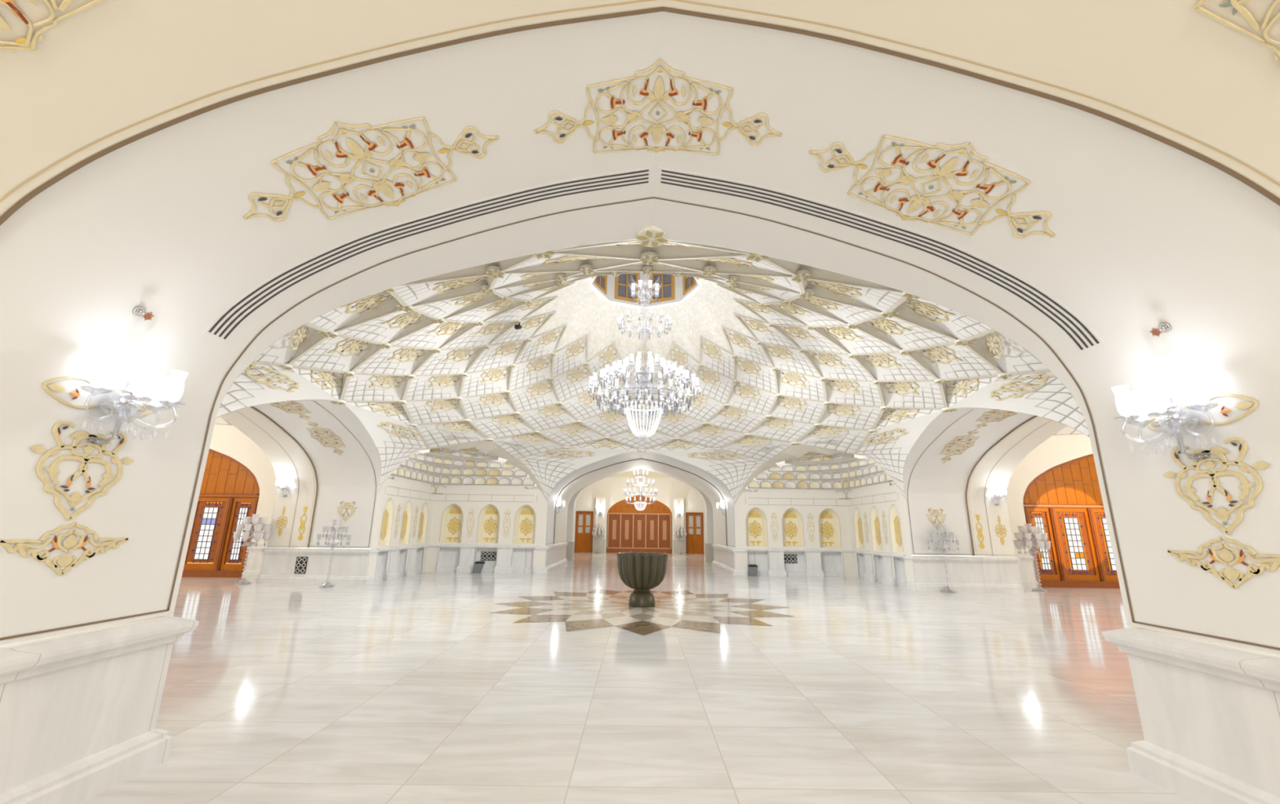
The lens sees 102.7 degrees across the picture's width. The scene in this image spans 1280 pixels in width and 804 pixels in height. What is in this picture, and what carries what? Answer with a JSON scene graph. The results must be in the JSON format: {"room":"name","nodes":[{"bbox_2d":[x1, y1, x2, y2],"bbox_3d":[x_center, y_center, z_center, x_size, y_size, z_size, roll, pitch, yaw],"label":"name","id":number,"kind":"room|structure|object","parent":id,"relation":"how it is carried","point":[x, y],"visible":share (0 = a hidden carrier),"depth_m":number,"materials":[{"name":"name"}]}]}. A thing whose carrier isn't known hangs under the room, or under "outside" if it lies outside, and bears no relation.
{"room":"mosque","nodes":[
{"label":"mosque","id":0,"kind":"room"},
{"bbox_2d":[208,416,276,547],"bbox_3d":[-14.400,1.282,11.096,9.000,5.500,9.350,1,-14,0],"label":"wall","id":1,"kind":"structure","parent":0,"point":[227,439],"depth_m":15.46,"materials":[{"name":"beige paint"}]},
{"bbox_2d":[182,448,259,577],"bbox_3d":[-14.426,3.057,15.189,6.240,4.020,0.170,1,-14,0],"label":"door","id":2,"kind":"structure","parent":1,"relation":"in","point":[229,491],"depth_m":15.11,"materials":[{"name":"brown wood"}]},
{"bbox_2d":[241,545,266,582],"bbox_3d":[-10.623,4.452,14.123,1.360,0.890,1.280,1,-14,0],"label":"baseboard","id":3,"kind":"structure","parent":1,"relation":"attached to","point":[255,567],"depth_m":14.69,"materials":[{"name":"white stone"}]},
{"bbox_2d":[220,399,435,580],"bbox_3d":[-8.259,1.753,10.824,3.294,4.600,14.440,1,-14,0],"label":"wall","id":4,"kind":"structure","parent":0,"point":[401,514],"depth_m":13.80,"materials":[{"name":"paint"}]},
{"bbox_2d":[275,506,287,536],"bbox_3d":[-9.637,3.212,13.768,0.318,0.810,0.006,1,-14,0],"label":"wall ornament","id":5,"kind":"object","parent":4,"relation":"attached to","point":[280,531],"visible":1,"depth_m":13.76,"materials":[{"name":"gold metal"}]},
{"bbox_2d":[274,475,293,497],"bbox_3d":[-9.655,2.231,13.843,0.488,0.639,0.353,1,-14,0],"label":"wall lamp","id":6,"kind":"object","parent":4,"relation":"attached to","point":[277,480],"visible":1,"depth_m":13.81,"materials":[{"name":"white glass"}]},
{"bbox_2d":[270,400,311,420],"bbox_3d":[-7.934,0.135,11.474,0.756,0.232,1.598,1,-14,0],"label":"medallion","id":7,"kind":"object","parent":4,"relation":"attached to","point":[287,404],"visible":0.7,"depth_m":11.65,"materials":[{"name":"gold metal"}]},
{"bbox_2d":[293,556,307,573],"bbox_3d":[-8.930,4.298,13.482,0.286,0.426,0.021,1,-14,0],"label":"air vent","id":8,"kind":"object","parent":4,"relation":"attached to","point":[301,562],"visible":1,"depth_m":13.48,"materials":[{"name":"black metal"}]},
{"bbox_2d":[297,506,307,540],"bbox_3d":[-9.067,3.262,13.758,0.170,0.900,0.006,1,-14,0],"label":"ornament","id":9,"kind":"object","parent":4,"relation":"attached to","point":[302,523],"visible":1,"depth_m":13.74,"materials":[{"name":"gold metal"}]},
{"bbox_2d":[306,421,345,455],"bbox_3d":[-7.946,0.939,12.907,0.756,0.622,1.506,1,-14,0],"label":"medallion","id":10,"kind":"object","parent":4,"relation":"attached to","point":[314,424],"visible":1,"depth_m":12.92,"materials":[{"name":"gold metal"}]},
{"bbox_2d":[257,544,430,584],"bbox_3d":[-8.515,3.548,10.379,2.825,0.895,14.440,1,-14,0],"label":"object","id":11,"kind":"structure","parent":4,"relation":"attached to","point":[345,566],"depth_m":13.51,"materials":[{"name":"white stone"}]},
{"bbox_2d":[336,501,357,521],"bbox_3d":[-7.954,2.964,13.867,0.579,0.553,0.007,1,-14,0],"label":"heart","id":12,"kind":"object","parent":4,"relation":"attached to","point":[344,504],"visible":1,"depth_m":13.88,"materials":[{"name":"gold metal"}]},
{"bbox_2d":[80,547,1195,803],"bbox_3d":[0.032,4.337,11.289,52.000,0.003,48.000,1,-14,0],"label":"floor","id":13,"kind":"structure","parent":0,"point":[428,687],"depth_m":4.77,"materials":[{"name":"stone"}]},
{"bbox_2d":[232,514,271,584],"bbox_3d":[-10.214,3.830,13.382,0.807,1.751,0.807,-1,-14,9],"label":"candelabra","id":14,"kind":"object","parent":13,"relation":"on","point":[259,522],"visible":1,"depth_m":13.33,"materials":[{"name":"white glass"}]},
{"bbox_2d":[232,532,241,542],"bbox_3d":[-10.387,3.474,13.171,0.180,0.245,0.180,-8,-16,30],"label":"glass cup","id":15,"kind":"object","parent":14,"relation":"on","point":[236,536],"depth_m":13.13,"materials":[{"name":"clear glass"}]},
{"bbox_2d":[236,524,244,532],"bbox_3d":[-10.364,3.278,13.255,0.180,0.245,0.180,-8,-16,30],"label":"glass cup","id":16,"kind":"object","parent":14,"relation":"on","point":[239,526],"depth_m":13.21,"materials":[{"name":"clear glass"}]},
{"bbox_2d":[241,532,250,542],"bbox_3d":[-10.130,3.467,13.132,0.180,0.245,0.180,4,-14,-13],"label":"glass cup","id":17,"kind":"object","parent":14,"relation":"on","point":[245,535],"depth_m":13.09,"materials":[{"name":"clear glass"}]},
{"bbox_2d":[242,516,250,526],"bbox_3d":[-10.312,3.125,13.382,0.180,0.245,0.180,-8,-16,31],"label":"glass cup","id":18,"kind":"object","parent":14,"relation":"on","point":[246,520],"depth_m":13.34,"materials":[{"name":"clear glass"}]},
{"bbox_2d":[244,524,252,532],"bbox_3d":[-10.137,3.272,13.220,0.180,0.245,0.180,4,-14,-13],"label":"glass cup","id":19,"kind":"object","parent":14,"relation":"on","point":[247,527],"depth_m":13.18,"materials":[{"name":"clear glass"}]},
{"bbox_2d":[251,516,260,526],"bbox_3d":[-10.078,3.131,13.397,0.180,0.245,0.180,12,-18,-38],"label":"glass cup","id":20,"kind":"object","parent":14,"relation":"on","point":[255,521],"depth_m":13.35,"materials":[{"name":"clear glass"}]},
{"bbox_2d":[254,532,262,542],"bbox_3d":[-9.920,3.506,13.280,0.180,0.245,0.180,-8,-16,30],"label":"glass cup","id":21,"kind":"object","parent":14,"relation":"on","point":[257,535],"depth_m":13.24,"materials":[{"name":"clear glass"}]},
{"bbox_2d":[255,524,263,532],"bbox_3d":[-9.952,3.307,13.351,0.180,0.245,0.180,-8,-16,30],"label":"glass cup","id":22,"kind":"object","parent":14,"relation":"on","point":[258,526],"depth_m":13.31,"materials":[{"name":"clear glass"}]},
{"bbox_2d":[260,516,268,526],"bbox_3d":[-10.020,3.187,13.618,0.180,0.245,0.180,6,-15,-21],"label":"glass cup","id":23,"kind":"object","parent":14,"relation":"on","point":[263,519],"depth_m":13.57,"materials":[{"name":"clear glass"}]},
{"bbox_2d":[262,524,271,532],"bbox_3d":[-9.917,3.362,13.571,0.180,0.245,0.180,4,-14,-13],"label":"glass cup","id":24,"kind":"object","parent":14,"relation":"on","point":[266,526],"depth_m":13.53,"materials":[{"name":"clear glass"}]},
{"bbox_2d":[262,532,271,542],"bbox_3d":[-9.880,3.568,13.530,0.180,0.245,0.180,4,-14,-13],"label":"glass cup","id":25,"kind":"object","parent":14,"relation":"on","point":[266,535],"depth_m":13.49,"materials":[{"name":"clear glass"}]},
{"bbox_2d":[316,519,351,587],"bbox_3d":[-7.813,3.814,12.973,0.778,1.643,0.778,-1,-14,8],"label":"candelabra","id":26,"kind":"object","parent":13,"relation":"on","point":[334,524],"visible":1,"depth_m":12.99,"materials":[{"name":"clear glass"}]},
{"bbox_2d":[471,560,484,573],"bbox_3d":[-5.405,5.528,17.133,0.357,0.370,0.237,1,-14,0],"label":"waste bin","id":27,"kind":"object","parent":13,"relation":"on","point":[478,565],"visible":1,"depth_m":17.04,"materials":[{"name":"grey plastic"}]},
{"bbox_2d":[591,524,604,553],"bbox_3d":[-2.588,8.468,31.787,0.807,1.768,0.807,-1,-14,9],"label":"candelabra","id":28,"kind":"object","parent":13,"relation":"on","point":[597,526],"visible":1,"depth_m":31.75,"materials":[{"name":"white glass"}]},
{"bbox_2d":[616,551,667,607],"bbox_3d":[0.042,3.599,10.400,1.062,1.010,1.048,1,-14,0],"label":"bowl","id":29,"kind":"object","parent":13,"relation":"on","point":[642,572],"visible":1,"depth_m":10.09,"materials":[{"name":"green stone"}]},
{"bbox_2d":[674,524,686,554],"bbox_3d":[2.511,8.532,31.791,0.807,1.768,0.807,-1,-14,9],"label":"candelabra","id":30,"kind":"object","parent":13,"relation":"on","point":[678,527],"visible":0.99,"depth_m":31.74,"materials":[{"name":"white glass"}]},
{"bbox_2d":[747,564,757,576],"bbox_3d":[3.791,5.652,17.180,0.296,0.370,0.237,1,-14,0],"label":"waste bin","id":31,"kind":"object","parent":13,"relation":"on","point":[753,568],"visible":1,"depth_m":17.09,"materials":[{"name":"grey plastic"}]},
{"bbox_2d":[925,524,959,592],"bbox_3d":[8.014,4.103,13.460,0.774,1.689,0.774,-8,-16,30],"label":"candelabra","id":32,"kind":"object","parent":13,"relation":"on","point":[940,549],"visible":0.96,"depth_m":13.44,"materials":[{"name":"clear glass"}]},
{"bbox_2d":[1013,523,1051,591],"bbox_3d":[10.812,4.242,14.034,0.807,1.762,0.807,-6,-15,25],"label":"candelabra","id":33,"kind":"object","parent":13,"relation":"on","point":[1034,532],"visible":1,"depth_m":14.04,"materials":[{"name":"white glass"}]},
{"bbox_2d":[1014,540,1022,549],"bbox_3d":[10.476,3.952,14.122,0.180,0.245,0.180,0,-14,3],"label":"glass cup","id":34,"kind":"object","parent":33,"relation":"on","point":[1019,543],"depth_m":14.08,"materials":[{"name":"clear glass"}]},
{"bbox_2d":[1015,533,1022,540],"bbox_3d":[10.518,3.749,14.171,0.180,0.245,0.180,0,-14,3],"label":"glass cup","id":35,"kind":"object","parent":33,"relation":"on","point":[1019,535],"depth_m":14.13,"materials":[{"name":"clear glass"}]},
{"bbox_2d":[1019,526,1027,534],"bbox_3d":[10.626,3.560,14.152,0.180,0.245,0.180,4,-14,-14],"label":"glass cup","id":36,"kind":"object","parent":33,"relation":"on","point":[1024,529],"depth_m":14.11,"materials":[{"name":"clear glass"}]},
{"bbox_2d":[1022,540,1026,549],"bbox_3d":[10.831,4.034,14.436,0.180,0.245,0.180,0,-14,3],"label":"glass cup","id":37,"kind":"object","parent":33,"relation":"on","point":[1024,543],"depth_m":14.39,"materials":[{"name":"clear glass"}]},
{"bbox_2d":[1023,523,1031,532],"bbox_3d":[10.806,3.509,14.230,0.180,0.245,0.180,-12,-19,42],"label":"glass cup","id":38,"kind":"object","parent":33,"relation":"on","point":[1028,525],"depth_m":14.19,"materials":[{"name":"clear glass"}]},
{"bbox_2d":[1023,533,1031,541],"bbox_3d":[10.596,3.698,13.961,0.180,0.245,0.180,13,-18,-41],"label":"glass cup","id":39,"kind":"object","parent":33,"relation":"on","point":[1028,535],"depth_m":13.92,"materials":[{"name":"clear glass"}]},
{"bbox_2d":[1024,540,1032,550],"bbox_3d":[10.564,3.895,13.884,0.180,0.245,0.180,13,-18,-41],"label":"glass cup","id":40,"kind":"object","parent":33,"relation":"on","point":[1028,543],"depth_m":13.84,"materials":[{"name":"clear glass"}]},
{"bbox_2d":[1031,533,1035,541],"bbox_3d":[11.040,3.800,14.352,0.180,0.245,0.180,13,-18,-41],"label":"glass cup","id":41,"kind":"object","parent":33,"relation":"on","point":[1033,535],"depth_m":14.30,"materials":[{"name":"clear glass"}]},
{"bbox_2d":[1030,526,1038,534],"bbox_3d":[10.808,3.526,14.006,0.180,0.245,0.180,0,-14,4],"label":"glass cup","id":42,"kind":"object","parent":33,"relation":"on","point":[1034,530],"depth_m":13.96,"materials":[{"name":"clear glass"}]},
{"bbox_2d":[1031,540,1038,549],"bbox_3d":[11.067,4.011,14.328,0.180,0.245,0.180,13,-18,-41],"label":"glass cup","id":43,"kind":"object","parent":33,"relation":"on","point":[1034,542],"depth_m":14.28,"materials":[{"name":"clear glass"}]},
{"bbox_2d":[1034,533,1042,541],"bbox_3d":[10.804,3.677,13.866,0.180,0.245,0.180,0,-14,3],"label":"glass cup","id":44,"kind":"object","parent":33,"relation":"on","point":[1038,536],"depth_m":13.82,"materials":[{"name":"clear glass"}]},
{"bbox_2d":[1037,526,1041,533],"bbox_3d":[11.006,3.558,14.128,0.180,0.245,0.180,-5,-15,21],"label":"glass cup","id":45,"kind":"object","parent":33,"relation":"on","point":[1039,528],"depth_m":14.08,"materials":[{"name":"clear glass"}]},
{"bbox_2d":[1036,541,1044,550],"bbox_3d":[10.800,3.871,13.776,0.180,0.245,0.180,0,-14,3],"label":"glass cup","id":46,"kind":"object","parent":33,"relation":"on","point":[1040,544],"depth_m":13.73,"materials":[{"name":"clear glass"}]},
{"bbox_2d":[1041,533,1048,541],"bbox_3d":[11.020,3.698,13.941,0.180,0.245,0.180,13,-18,-41],"label":"glass cup","id":47,"kind":"object","parent":33,"relation":"on","point":[1044,535],"depth_m":13.90,"materials":[{"name":"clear glass"}]},
{"bbox_2d":[1044,541,1051,550],"bbox_3d":[11.044,3.895,13.861,0.180,0.245,0.180,13,-18,-41],"label":"glass cup","id":48,"kind":"object","parent":33,"relation":"on","point":[1047,544],"depth_m":13.82,"materials":[{"name":"clear glass"}]},
{"bbox_2d":[0,0,1279,655],"bbox_3d":[0.096,-0.142,2.752,14.440,4.600,3.294,1,-14,0],"label":"wall","id":49,"kind":"structure","parent":0,"point":[137,137],"depth_m":2.84,"materials":[{"name":"paint"}]},
{"bbox_2d":[0,0,104,52],"bbox_3d":[-2.302,-1.374,1.620,1.304,0.882,0.756,1,-14,0],"label":"medallion","id":50,"kind":"object","parent":49,"relation":"attached to","point":[24,44],"visible":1,"depth_m":1.96,"materials":[{"name":"gold metal"}]},
{"bbox_2d":[0,522,128,575],"bbox_3d":[-3.159,0.810,2.829,0.007,0.285,0.661,1,-14,0],"label":"wall ornament","id":51,"kind":"object","parent":49,"relation":"attached to","point":[70,541],"visible":1,"depth_m":2.81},
{"bbox_2d":[30,420,134,519],"bbox_3d":[-3.154,0.397,2.895,0.007,0.531,0.567,1,-14,0],"label":"wall ornament","id":52,"kind":"object","parent":49,"relation":"attached to","point":[75,499],"visible":0.99,"depth_m":2.87,"materials":[{"name":"gold metal"}]},
{"bbox_2d":[42,376,151,417],"bbox_3d":[-3.149,-0.023,2.999,0.007,0.176,0.616,1,-14,0],"label":"ornament","id":53,"kind":"object","parent":49,"relation":"attached to","point":[57,388],"visible":0.77,"depth_m":2.84,"materials":[{"name":"gold metal"}]},
{"bbox_2d":[80,338,188,444],"bbox_3d":[-2.986,-0.059,3.051,0.353,0.639,0.488,1,-14,0],"label":"wall lamp","id":54,"kind":"object","parent":49,"relation":"attached to","point":[171,388],"visible":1,"depth_m":3.01,"materials":[{"name":"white glass"}]},
{"bbox_2d":[132,306,154,320],"bbox_3d":[-2.989,-0.533,3.082,0.098,0.092,0.066,1,-14,0],"label":"sprinkler head","id":55,"kind":"object","parent":49,"relation":"attached to","point":[139,311],"visible":1,"depth_m":3.07},
{"bbox_2d":[242,117,498,222],"bbox_3d":[-1.665,-1.412,3.188,1.512,0.610,0.756,1,-14,0],"label":"wall ornament","id":56,"kind":"object","parent":49,"relation":"attached to","point":[357,152],"visible":1,"depth_m":3.18,"materials":[{"name":"gold metal"}]},
{"bbox_2d":[201,167,651,344],"bbox_3d":[-1.463,-1.092,3.777,3.086,1.391,0.190,1,-14,0],"label":"air vent","id":57,"kind":"object","parent":49,"relation":"in","point":[230,319],"visible":1,"depth_m":3.81,"materials":[{"name":"dark metal"}]},
{"bbox_2d":[0,616,1279,803],"bbox_3d":[0.075,1.602,2.079,14.440,0.890,2.825,1,-14,0],"label":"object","id":58,"kind":"structure","parent":49,"relation":"attached to","point":[79,712],"depth_m":2.90,"materials":[{"name":"white stone"}]},
{"bbox_2d":[533,59,782,155],"bbox_3d":[0.117,-1.820,3.317,1.601,0.165,0.756,1,-14,0],"label":"wall ornament","id":59,"kind":"object","parent":49,"relation":"attached to","point":[681,117],"visible":1,"depth_m":3.31,"materials":[{"name":"gold metal"}]},
{"bbox_2d":[657,167,1106,355],"bbox_3d":[1.677,-1.053,3.780,3.086,1.391,0.190,1,-14,0],"label":"air vent","id":60,"kind":"object","parent":49,"relation":"in","point":[1079,333],"visible":1,"depth_m":3.81,"materials":[{"name":"metal"}]},
{"bbox_2d":[808,135,1055,238],"bbox_3d":[1.869,-1.352,3.290,1.514,0.605,0.756,1,-14,0],"label":"wall ornament","id":61,"kind":"object","parent":49,"relation":"attached to","point":[944,173],"visible":1,"depth_m":3.28,"materials":[{"name":"gold metal"}]},
{"bbox_2d":[1149,322,1171,336],"bbox_3d":[3.189,-0.444,3.137,0.098,0.092,0.067,1,-14,0],"label":"sprinkler head","id":62,"kind":"object","parent":49,"relation":"attached to","point":[1162,326],"visible":1,"depth_m":3.13},
{"bbox_2d":[1111,355,1218,460],"bbox_3d":[3.175,0.035,3.125,0.353,0.639,0.488,1,-14,0],"label":"wall lamp","id":63,"kind":"object","parent":49,"relation":"attached to","point":[1127,402],"visible":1,"depth_m":3.09,"materials":[{"name":"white glass"}]},
{"bbox_2d":[1147,393,1257,432],"bbox_3d":[3.337,0.073,3.065,0.007,0.176,0.616,1,-14,0],"label":"wall ornament","id":64,"kind":"object","parent":49,"relation":"attached to","point":[1242,405],"visible":0.74,"depth_m":2.91,"materials":[{"name":"gold metal"}]},
{"bbox_2d":[1163,437,1269,534],"bbox_3d":[3.332,0.492,2.962,0.007,0.531,0.567,1,-14,0],"label":"wall ornament","id":65,"kind":"object","parent":49,"relation":"attached to","point":[1221,513],"visible":1,"depth_m":2.94,"materials":[{"name":"gold metal"}]},
{"bbox_2d":[1167,536,1279,588],"bbox_3d":[3.327,0.906,2.895,0.007,0.285,0.661,1,-14,0],"label":"wall ornament","id":66,"kind":"object","parent":49,"relation":"attached to","point":[1231,574],"visible":1,"depth_m":2.88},
{"bbox_2d":[1194,0,1279,61],"bbox_3d":[2.498,-1.331,1.660,1.322,0.860,0.756,1,-14,0],"label":"medallion","id":67,"kind":"object","parent":49,"relation":"attached to","point":[1237,5],"visible":1,"depth_m":1.98,"materials":[{"name":"gold metal"}]},
{"bbox_2d":[426,450,853,577],"bbox_3d":[0.011,5.012,25.253,14.440,5.400,16.164,1,-14,0],"label":"wall","id":68,"kind":"structure","parent":0,"point":[504,517],"depth_m":17.91,"materials":[{"name":"paint"}]},
{"bbox_2d":[480,551,497,560],"bbox_3d":[-5.186,5.299,17.592,0.566,0.291,0.021,1,-14,0],"label":"air vent","id":69,"kind":"object","parent":68,"relation":"attached to","point":[485,556],"visible":0.88,"depth_m":17.59,"materials":[{"name":"grey metal"}]},
{"bbox_2d":[556,496,565,511],"bbox_3d":[-3.021,3.934,19.566,0.353,0.639,0.488,1,-14,0],"label":"wall lamp","id":70,"kind":"object","parent":68,"relation":"attached to","point":[559,500],"visible":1,"depth_m":19.48,"materials":[{"name":"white glass"}]},
{"bbox_2d":[574,511,593,552],"bbox_3d":[-3.551,8.237,32.510,1.140,2.540,0.090,1,-14,0],"label":"door","id":71,"kind":"structure","parent":68,"relation":"in","point":[584,522],"depth_m":32.49,"materials":[{"name":"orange wood"}]},
{"bbox_2d":[596,506,604,516],"bbox_3d":[-2.510,6.912,32.410,0.488,0.639,0.353,1,-14,0],"label":"wall lamp","id":72,"kind":"object","parent":68,"relation":"attached to","point":[597,509],"visible":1,"depth_m":32.45,"materials":[{"name":"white glass"}]},
{"bbox_2d":[605,495,672,553],"bbox_3d":[-0.030,7.779,32.650,4.160,3.580,0.125,1,-14,0],"label":"door","id":73,"kind":"structure","parent":68,"relation":"in","point":[648,530],"depth_m":32.60,"materials":[{"name":"brown wood"}]},
{"bbox_2d":[565,468,713,562],"bbox_3d":[0.011,4.986,25.149,12.040,5.400,0.660,1,-14,0],"label":"trim","id":74,"kind":"structure","parent":68,"relation":"attached to","point":[708,549],"depth_m":24.72,"materials":[{"name":"paint"}]},
{"bbox_2d":[430,542,851,576],"bbox_3d":[0.004,5.978,19.776,14.440,0.895,5.055,1,-14,0],"label":"baseboard","id":75,"kind":"structure","parent":68,"relation":"attached to","point":[724,557],"depth_m":17.57,"materials":[{"name":"white stone"}]},
{"bbox_2d":[675,506,682,515],"bbox_3d":[2.490,6.975,32.414,0.488,0.639,0.353,1,-14,0],"label":"wall lamp","id":76,"kind":"object","parent":68,"relation":"attached to","point":[678,507],"visible":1,"depth_m":32.43,"materials":[{"name":"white glass"}]},
{"bbox_2d":[685,512,703,554],"bbox_3d":[3.478,8.325,32.516,1.140,2.540,0.090,1,-14,0],"label":"door","id":77,"kind":"structure","parent":68,"relation":"in","point":[694,521],"depth_m":32.50,"materials":[{"name":"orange wood"}]},
{"bbox_2d":[715,497,724,515],"bbox_3d":[3.080,4.010,19.572,0.353,0.639,0.488,1,-14,0],"label":"wall lamp","id":78,"kind":"object","parent":68,"relation":"attached to","point":[717,503],"visible":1,"depth_m":19.53,"materials":[{"name":"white glass"}]},
{"bbox_2d":[783,554,797,563],"bbox_3d":[5.134,5.398,17.609,0.545,0.290,0.021,1,-14,0],"label":"air vent","id":79,"kind":"object","parent":68,"relation":"attached to","point":[788,558],"visible":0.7,"depth_m":17.61,"materials":[{"name":"black paint"}]},
{"bbox_2d":[622,469,657,511],"bbox_3d":[0.029,3.715,23.702,1.602,2.726,1.626,12,-18,-39],"label":"chandelier","id":80,"kind":"object","parent":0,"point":[628,480],"visible":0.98,"depth_m":23.46,"materials":[{"name":"clear glass"}]},
{"bbox_2d":[633,502,647,510],"bbox_3d":[0.015,4.784,23.437,0.624,0.359,0.624,1,-14,0],"label":"basket","id":81,"kind":"object","parent":80,"relation":"on","point":[641,508],"depth_m":23.29,"materials":[{"name":"glass"}]},
{"bbox_2d":[216,225,1089,506],"bbox_3d":[0.092,-0.429,11.397,14.440,4.770,14.440,1,-14,0],"label":"ceiling","id":82,"kind":"structure","parent":0,"point":[781,353],"depth_m":11.80,"materials":[{"name":"white painted plaster"},{"name":"pale gold leaf"},{"name":"grey paint"}]},
{"bbox_2d":[388,438,547,503],"bbox_3d":[-5.226,2.180,16.169,4.063,1.870,4.060,1,-14,0],"label":"vault","id":83,"kind":"object","parent":82,"relation":"attached to","point":[468,458],"visible":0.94,"depth_m":17.55,"materials":[{"name":"paint"}]},
{"bbox_2d":[514,323,521,329],"bbox_3d":[-2.644,-1.638,11.108,0.110,0.151,0.138,-10,-17,37],"label":"spotlight","id":84,"kind":"object","parent":82,"relation":"attached to","point":[516,326],"visible":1,"depth_m":11.07,"materials":[{"name":"black paint"}]},
{"bbox_2d":[591,272,698,306],"bbox_3d":[0.127,-3.351,12.120,2.564,1.250,2.564,1,-14,0],"label":"trim","id":85,"kind":"structure","parent":82,"relation":"attached to","point":[610,295],"depth_m":12.95,"materials":[{"name":"paint"}]},
{"bbox_2d":[591,275,607,294],"bbox_3d":[-0.993,-3.162,12.545,0.070,0.900,0.694,-5,-15,22],"label":"window","id":86,"kind":"structure","parent":85,"relation":"attached to","point":[600,282],"depth_m":12.61,"materials":[{"name":"brown wood"}]},
{"bbox_2d":[613,272,639,303],"bbox_3d":[-0.341,-2.996,13.181,0.694,0.900,0.070,6,-15,-22],"label":"window","id":87,"kind":"structure","parent":85,"relation":"attached to","point":[622,287],"depth_m":13.16,"materials":[{"name":"brown wood"}]},
{"bbox_2d":[587,272,700,445],"bbox_3d":[0.104,-1.434,11.646,2.478,5.020,2.496,6,-15,-20],"label":"chandelier","id":88,"kind":"object","parent":85,"relation":"hanging from","point":[668,369],"visible":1,"depth_m":11.23,"materials":[{"name":"clear glass"}]},
{"bbox_2d":[624,400,662,437],"bbox_3d":[0.081,0.408,11.190,0.874,0.696,0.874,1,-14,0],"label":"basket","id":89,"kind":"object","parent":88,"relation":"on","point":[633,429],"depth_m":10.99,"materials":[{"name":"glass"}]},
{"bbox_2d":[649,272,675,303],"bbox_3d":[0.585,-2.985,13.182,0.694,0.900,0.070,-5,-15,22],"label":"window","id":90,"kind":"structure","parent":85,"relation":"attached to","point":[667,289],"depth_m":13.15,"materials":[{"name":"brown wood"}]},
{"bbox_2d":[682,275,696,295],"bbox_3d":[1.241,-3.134,12.547,0.070,0.900,0.694,6,-15,-22],"label":"window","id":91,"kind":"structure","parent":85,"relation":"attached to","point":[689,282],"depth_m":12.61,"materials":[{"name":"brown wood"}]},
{"bbox_2d":[734,442,895,504],"bbox_3d":[5.333,2.312,16.179,4.063,1.870,4.060,1,-14,0],"label":"vault","id":92,"kind":"object","parent":82,"relation":"attached to","point":[801,473],"visible":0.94,"depth_m":17.53,"materials":[{"name":"paint"}]},
{"bbox_2d":[847,407,1066,586],"bbox_3d":[8.386,1.960,10.839,3.294,4.600,14.440,1,-14,0],"label":"wall","id":93,"kind":"structure","parent":0,"point":[881,520],"depth_m":13.82,"materials":[{"name":"paint"}]},
{"bbox_2d":[925,508,946,528],"bbox_3d":[8.045,3.163,13.882,0.579,0.553,0.007,1,-14,0],"label":"wall ornament","id":94,"kind":"object","parent":93,"relation":"attached to","point":[933,510],"visible":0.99,"depth_m":13.89,"materials":[{"name":"gold metal"}]},
{"bbox_2d":[850,549,1023,592],"bbox_3d":[8.599,3.761,10.395,2.825,0.895,14.440,1,-14,0],"label":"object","id":95,"kind":"structure","parent":93,"relation":"attached to","point":[965,573],"depth_m":13.52,"materials":[{"name":"white stone"}]},
{"bbox_2d":[939,429,979,462],"bbox_3d":[8.089,1.139,12.922,0.756,0.622,1.506,1,-14,0],"label":"medallion","id":96,"kind":"object","parent":93,"relation":"attached to","point":[971,432],"visible":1,"depth_m":12.95,"materials":[{"name":"gold metal"}]},
{"bbox_2d":[975,514,984,549],"bbox_3d":[9.151,3.489,13.775,0.170,0.900,0.006,1,-14,0],"label":"wall ornament","id":97,"kind":"object","parent":93,"relation":"attached to","point":[980,532],"visible":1,"depth_m":13.76,"materials":[{"name":"gold metal"}]},
{"bbox_2d":[975,408,1017,428],"bbox_3d":[8.101,0.334,11.489,0.756,0.232,1.598,1,-14,0],"label":"medallion","id":98,"kind":"object","parent":93,"relation":"attached to","point":[1003,411],"visible":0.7,"depth_m":11.65,"materials":[{"name":"gold metal"}]},
{"bbox_2d":[988,484,1007,505],"bbox_3d":[9.724,2.472,13.861,0.488,0.639,0.353,1,-14,0],"label":"wall lamp","id":99,"kind":"object","parent":93,"relation":"attached to","point":[1003,489],"visible":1,"depth_m":13.85,"materials":[{"name":"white glass"}]},
{"bbox_2d":[995,515,1006,545],"bbox_3d":[9.722,3.453,13.786,0.318,0.810,0.006,1,-14,0],"label":"wall ornament","id":100,"kind":"object","parent":93,"relation":"attached to","point":[999,520],"visible":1,"depth_m":13.77,"materials":[{"name":"gold metal"}]},
{"bbox_2d":[984,426,1093,556],"bbox_3d":[14.537,1.642,11.123,9.000,5.500,9.350,1,-14,0],"label":"wall","id":101,"kind":"structure","parent":0,"point":[1068,443],"depth_m":15.52,"materials":[{"name":"beige paint"}]},
{"bbox_2d":[1015,555,1039,592],"bbox_3d":[10.676,4.717,14.143,1.360,0.890,1.280,1,-14,0],"label":"baseboard","id":102,"kind":"structure","parent":101,"relation":"attached to","point":[1025,563],"depth_m":14.71,"materials":[{"name":"white stone"}]},
{"bbox_2d":[1022,453,1119,588],"bbox_3d":[14.511,3.417,15.216,6.240,4.020,0.170,1,-14,0],"label":"door","id":103,"kind":"structure","parent":101,"relation":"in","point":[1064,500],"depth_m":15.15,"materials":[{"name":"brown wood"}]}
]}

